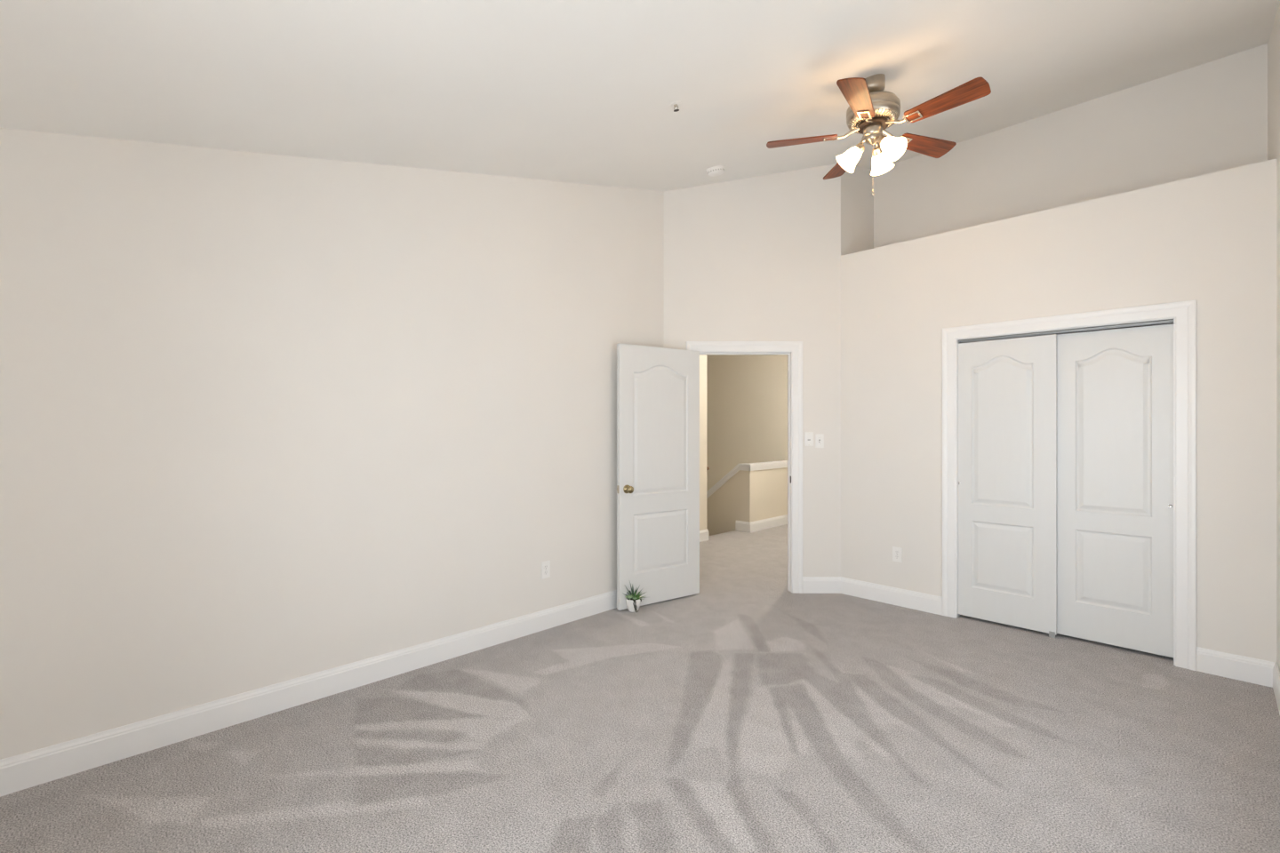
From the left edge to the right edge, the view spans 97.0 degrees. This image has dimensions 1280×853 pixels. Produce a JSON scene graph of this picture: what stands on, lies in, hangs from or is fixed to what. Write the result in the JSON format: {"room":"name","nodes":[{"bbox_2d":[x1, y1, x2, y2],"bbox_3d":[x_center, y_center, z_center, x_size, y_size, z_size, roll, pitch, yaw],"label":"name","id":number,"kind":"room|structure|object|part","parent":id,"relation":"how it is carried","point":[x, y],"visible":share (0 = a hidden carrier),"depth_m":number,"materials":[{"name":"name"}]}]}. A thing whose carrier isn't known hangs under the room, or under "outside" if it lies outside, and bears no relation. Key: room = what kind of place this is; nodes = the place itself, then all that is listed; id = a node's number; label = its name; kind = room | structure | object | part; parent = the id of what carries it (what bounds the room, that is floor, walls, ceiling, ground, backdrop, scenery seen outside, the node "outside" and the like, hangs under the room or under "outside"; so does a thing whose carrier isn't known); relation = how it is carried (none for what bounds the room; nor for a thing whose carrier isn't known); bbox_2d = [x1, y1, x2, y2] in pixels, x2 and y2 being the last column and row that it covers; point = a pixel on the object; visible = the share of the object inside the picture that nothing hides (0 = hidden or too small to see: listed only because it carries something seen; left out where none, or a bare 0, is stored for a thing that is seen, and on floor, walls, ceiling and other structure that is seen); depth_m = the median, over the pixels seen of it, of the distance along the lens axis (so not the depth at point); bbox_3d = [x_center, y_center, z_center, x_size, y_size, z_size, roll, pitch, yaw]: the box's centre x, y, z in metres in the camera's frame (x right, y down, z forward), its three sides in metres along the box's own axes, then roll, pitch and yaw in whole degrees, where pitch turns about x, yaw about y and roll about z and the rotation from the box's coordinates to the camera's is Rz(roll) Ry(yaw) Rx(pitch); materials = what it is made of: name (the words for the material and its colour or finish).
{"room":"empty bedroom","nodes":[
{"label":"empty bedroom","id":0,"kind":"room"},
{"bbox_2d":[0,128,663,759],"bbox_3d":[-1.305,-0.305,3.368,4.372,3.419,0.115,0,0,-45],"label":"wall","id":1,"kind":"structure","parent":0,"point":[266,420],"depth_m":2.82,"materials":[{"name":"beige paint"}]},
{"bbox_2d":[0,590,616,797],"bbox_3d":[-1.261,1.338,3.320,4.137,0.134,0.015,0,0,-45],"label":"baseboard","id":2,"kind":"structure","parent":1,"relation":"attached to","point":[25,771],"depth_m":2.73,"materials":[{"name":"white paint"}]},
{"bbox_2d":[541,560,550,579],"bbox_3d":[-0.654,0.994,3.928,0.071,0.116,0.009,0,0,-45],"label":"wall outlet","id":3,"kind":"object","parent":1,"relation":"attached to","point":[545,565],"visible":1,"depth_m":3.92,"materials":[{"name":"white plastic"}]},
{"bbox_2d":[625,598,640,612],"bbox_3d":[-0.051,1.357,4.313,0.118,0.097,0.118,0,0,0],"label":"pot","id":4,"kind":"object","parent":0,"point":[633,604],"depth_m":4.27,"materials":[{"name":"white ceramic"}]},
{"bbox_2d":[0,524,1279,852],"bbox_3d":[0.934,1.435,3.866,8.220,0.060,4.878,0,0,-45],"label":"floor","id":5,"kind":"structure","parent":0,"point":[745,713],"depth_m":2.41,"materials":[{"name":"grey carpet"}]},
{"bbox_2d":[624,582,645,612],"bbox_3d":[-0.029,1.284,4.309,0.221,0.242,0.127,0,0,0],"label":"potted succulent","id":6,"kind":"object","parent":5,"relation":"on","point":[633,602],"visible":1,"depth_m":4.28,"materials":[{"name":"white ceramic"}]},
{"bbox_2d":[0,0,1279,191],"bbox_3d":[0.584,-1.772,2.692,6.095,1.510,3.738,0,0,-45],"label":"ceiling","id":7,"kind":"structure","parent":0,"point":[582,92],"depth_m":2.51,"materials":[{"name":"white paint"}]},
{"bbox_2d":[669,101,681,111],"bbox_3d":[0.186,-1.679,2.969,0.066,0.043,0.068,0,0,-39],"label":"sprinkler","id":8,"kind":"object","parent":7,"relation":"attached to","point":[675,104],"visible":1,"depth_m":2.96,"materials":[{"name":"white paint"}]},
{"bbox_2d":[706,165,724,176],"bbox_3d":[0.580,-1.958,4.339,0.139,0.068,0.140,0,0,-14],"label":"smoke detector","id":9,"kind":"object","parent":7,"relation":"attached to","point":[716,171],"visible":1,"depth_m":4.30,"materials":[{"name":"white plastic"}]},
{"bbox_2d":[766,73,991,195],"bbox_3d":[1.275,-1.573,3.042,1.085,0.647,1.068,0,0,-45],"label":"ceiling fan","id":10,"kind":"object","parent":7,"relation":"hanging from","point":[872,110],"visible":1,"depth_m":2.99,"materials":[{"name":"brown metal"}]},
{"bbox_3d":[0.899,-1.595,3.163,0.380,0.007,0.132,0,13,14],"label":"blade","id":11,"kind":"part","parent":10,"relation":"part of","materials":[{"name":"brown wood"}]},
{"bbox_3d":[1.239,-1.595,3.444,0.132,0.007,0.380,-13,1,-3],"label":"blade","id":12,"kind":"part","parent":10,"relation":"part of","materials":[{"name":"brown wood"}]},
{"bbox_3d":[1.138,-1.464,3.100,0.119,0.134,0.132,0,0,-45],"label":"lamp shade","id":13,"kind":"part","parent":10,"relation":"part of","materials":[{"name":"white glass"}]},
{"bbox_3d":[1.062,-1.595,2.753,0.132,0.007,0.380,15,8,32],"label":"blade","id":14,"kind":"part","parent":10,"relation":"part of","materials":[{"name":"brown wood"}]},
{"bbox_3d":[1.200,-1.529,3.086,0.056,0.079,0.066,0,0,-45],"label":"lamp arm","id":15,"kind":"part","parent":10,"relation":"part of","materials":[{"name":"silver metal"}]},
{"bbox_3d":[1.304,-1.529,3.117,0.067,0.079,0.054,0,0,-45],"label":"lamp arm","id":16,"kind":"part","parent":10,"relation":"part of","materials":[{"name":"silver metal"}]},
{"bbox_3d":[1.342,-1.464,3.160,0.134,0.134,0.126,0,0,-45],"label":"lamp shade","id":17,"kind":"part","parent":10,"relation":"part of","materials":[{"name":"white glass"}]},
{"bbox_3d":[1.292,-1.529,3.014,0.056,0.079,0.067,0,0,-45],"label":"lamp arm","id":18,"kind":"part","parent":10,"relation":"part of","materials":[{"name":"silver metal"}]},
{"bbox_3d":[1.312,-1.483,2.980,0.049,0.068,0.067,0,0,-45],"label":"bulb","id":19,"kind":"part","parent":10,"relation":"part of","materials":[{"name":"white glass"}]},
{"bbox_3d":[1.319,-1.464,2.961,0.124,0.134,0.134,0,0,-45],"label":"lamp shade","id":20,"kind":"part","parent":10,"relation":"part of","materials":[{"name":"white glass"}]},
{"bbox_3d":[1.611,-1.595,3.208,0.380,0.007,0.132,0,-13,-22],"label":"blade","id":21,"kind":"part","parent":10,"relation":"part of","materials":[{"name":"brown wood"}]},
{"bbox_3d":[1.502,-1.595,2.781,0.132,0.007,0.380,17,-11,-38],"label":"blade","id":22,"kind":"part","parent":10,"relation":"part of","materials":[{"name":"brown wood"}]},
{"bbox_2d":[699,355,706,530],"bbox_3d":[-1.487,1.180,6.972,3.330,5.250,3.220,0,0,-45],"label":"wall","id":23,"kind":"structure","parent":0,"point":[702,358],"depth_m":6.95,"materials":[{"name":"beige paint"}]},
{"bbox_2d":[699,514,787,542],"bbox_3d":[0.388,1.338,6.591,5.050,0.134,0.235,0,0,-45],"label":"baseboard","id":24,"kind":"structure","parent":23,"relation":"attached to","point":[782,520],"depth_m":7.63,"materials":[{"name":"white paint"}]},
{"bbox_2d":[706,354,787,491],"bbox_3d":[1.867,1.180,8.766,0.115,5.250,5.408,0,0,-45],"label":"wall","id":25,"kind":"structure","parent":0,"point":[747,395],"depth_m":8.91,"materials":[{"name":"beige paint"}]},
{"bbox_2d":[706,467,787,535],"bbox_3d":[0.687,2.163,9.076,1.120,3.285,3.305,0,0,-45],"label":"wall","id":26,"kind":"structure","parent":0,"point":[756,495],"depth_m":7.78,"materials":[{"name":"beige paint"}]},
{"bbox_2d":[706,460,787,498],"bbox_3d":[0.687,1.775,9.060,1.142,2.550,3.327,0,0,-45],"label":"trim","id":27,"kind":"structure","parent":26,"relation":"attached to","point":[770,465],"depth_m":7.77,"materials":[{"name":"white paint"}]},
{"bbox_2d":[664,163,840,576],"bbox_3d":[0.938,-0.412,4.840,1.516,3.633,0.116,0,0,0],"label":"wall","id":28,"kind":"structure","parent":0,"point":[758,258],"depth_m":4.78,"materials":[{"name":"beige paint"}]},
{"bbox_2d":[616,344,699,610],"bbox_3d":[0.179,0.382,4.502,0.811,2.022,0.108,0,0,-34],"label":"door","id":29,"kind":"structure","parent":28,"relation":"in","point":[658,388],"depth_m":4.49,"materials":[{"name":"white paint"}]},
{"bbox_3d":[-0.082,0.478,4.298,0.066,0.066,0.064,0,0,-34],"label":"knob","id":30,"kind":"part","parent":29,"relation":"part of","materials":[{"name":"gold metal"}]},
{"bbox_2d":[686,341,802,593],"bbox_3d":[0.881,0.343,4.831,0.983,2.124,0.134,0,0,0],"label":"door frame","id":31,"kind":"structure","parent":28,"relation":"attached to","point":[794,349],"depth_m":4.77,"materials":[{"name":"white paint"}]},
{"bbox_2d":[804,432,813,446],"bbox_3d":[1.425,0.105,4.778,0.071,0.116,0.008,0,0,0],"label":"light switch","id":32,"kind":"object","parent":28,"relation":"attached to","point":[808,436],"visible":1,"depth_m":4.78,"materials":[{"name":"white plastic"}]},
{"bbox_2d":[815,434,823,447],"bbox_3d":[1.515,0.123,4.773,0.071,0.116,0.018,0,0,0],"label":"light switch","id":33,"kind":"object","parent":28,"relation":"attached to","point":[819,438],"visible":1,"depth_m":4.78,"materials":[{"name":"white plastic"}]},
{"bbox_2d":[802,576,840,593],"bbox_3d":[0.948,1.338,4.775,1.496,0.134,0.015,0,0,0],"label":"baseboard","id":34,"kind":"structure","parent":28,"relation":"attached to","point":[811,585],"depth_m":4.77,"materials":[{"name":"white paint"}]},
{"bbox_2d":[840,166,873,255],"bbox_3d":[1.893,-0.488,5.058,0.670,3.786,0.115,0,0,-45],"label":"wall","id":35,"kind":"structure","parent":0,"point":[857,199],"depth_m":5.01,"materials":[{"name":"beige paint"}]},
{"bbox_2d":[840,159,1276,663],"bbox_3d":[2.797,-0.018,4.149,0.670,2.847,2.450,0,0,-45],"label":"wall","id":36,"kind":"structure","parent":0,"point":[1210,239],"depth_m":3.58,"materials":[{"name":"beige paint"}]},
{"bbox_2d":[892,546,902,562],"bbox_3d":[2.020,1.006,4.449,0.009,0.116,0.071,0,0,-45],"label":"wall outlet","id":37,"kind":"object","parent":36,"relation":"attached to","point":[897,552],"visible":1,"depth_m":4.44,"materials":[{"name":"white plastic"}]},
{"bbox_2d":[958,334,1056,638],"bbox_3d":[2.555,0.397,3.982,0.038,2.017,0.612,0,0,-45],"label":"door","id":38,"kind":"structure","parent":36,"relation":"in","point":[1007,388],"depth_m":3.95,"materials":[{"name":"white paint"}]},
{"bbox_2d":[840,576,1275,687],"bbox_3d":[2.553,1.338,3.910,0.015,0.134,2.456,0,0,-45],"label":"baseboard","id":39,"kind":"structure","parent":36,"relation":"attached to","point":[1256,671],"depth_m":3.25,"materials":[{"name":"white paint"}]},
{"bbox_2d":[942,299,1196,671],"bbox_3d":[2.765,0.338,3.776,0.134,2.134,1.349,0,0,-45],"label":"door frame","id":40,"kind":"structure","parent":36,"relation":"attached to","point":[1182,314],"depth_m":3.33,"materials":[{"name":"white paint"}]},
{"bbox_2d":[1056,323,1173,657],"bbox_3d":[2.999,0.384,3.595,0.036,1.998,0.612,0,0,-45],"label":"door","id":41,"kind":"structure","parent":36,"relation":"in","point":[1115,388],"depth_m":3.58,"materials":[{"name":"white paint"}]},
{"bbox_2d":[873,43,1267,343],"bbox_3d":[3.076,-0.488,4.426,0.115,3.786,2.680,0,0,-45],"label":"wall","id":42,"kind":"structure","parent":0,"point":[1210,117],"depth_m":4.13,"materials":[{"name":"beige paint"}]},
{"bbox_2d":[1267,2,1279,672],"bbox_3d":[1.861,-0.501,1.408,6.095,3.812,0.115,0,0,-45],"label":"wall","id":43,"kind":"structure","parent":0,"point":[1274,41],"depth_m":3.04,"materials":[{"name":"beige paint"}]},
{"bbox_2d":[1272,663,1279,715],"bbox_3d":[1.578,1.338,1.218,5.195,0.134,0.015,0,0,-45],"label":"baseboard","id":44,"kind":"structure","parent":43,"relation":"attached to","point":[1276,671],"depth_m":2.90,"materials":[{"name":"white paint"}]}
]}

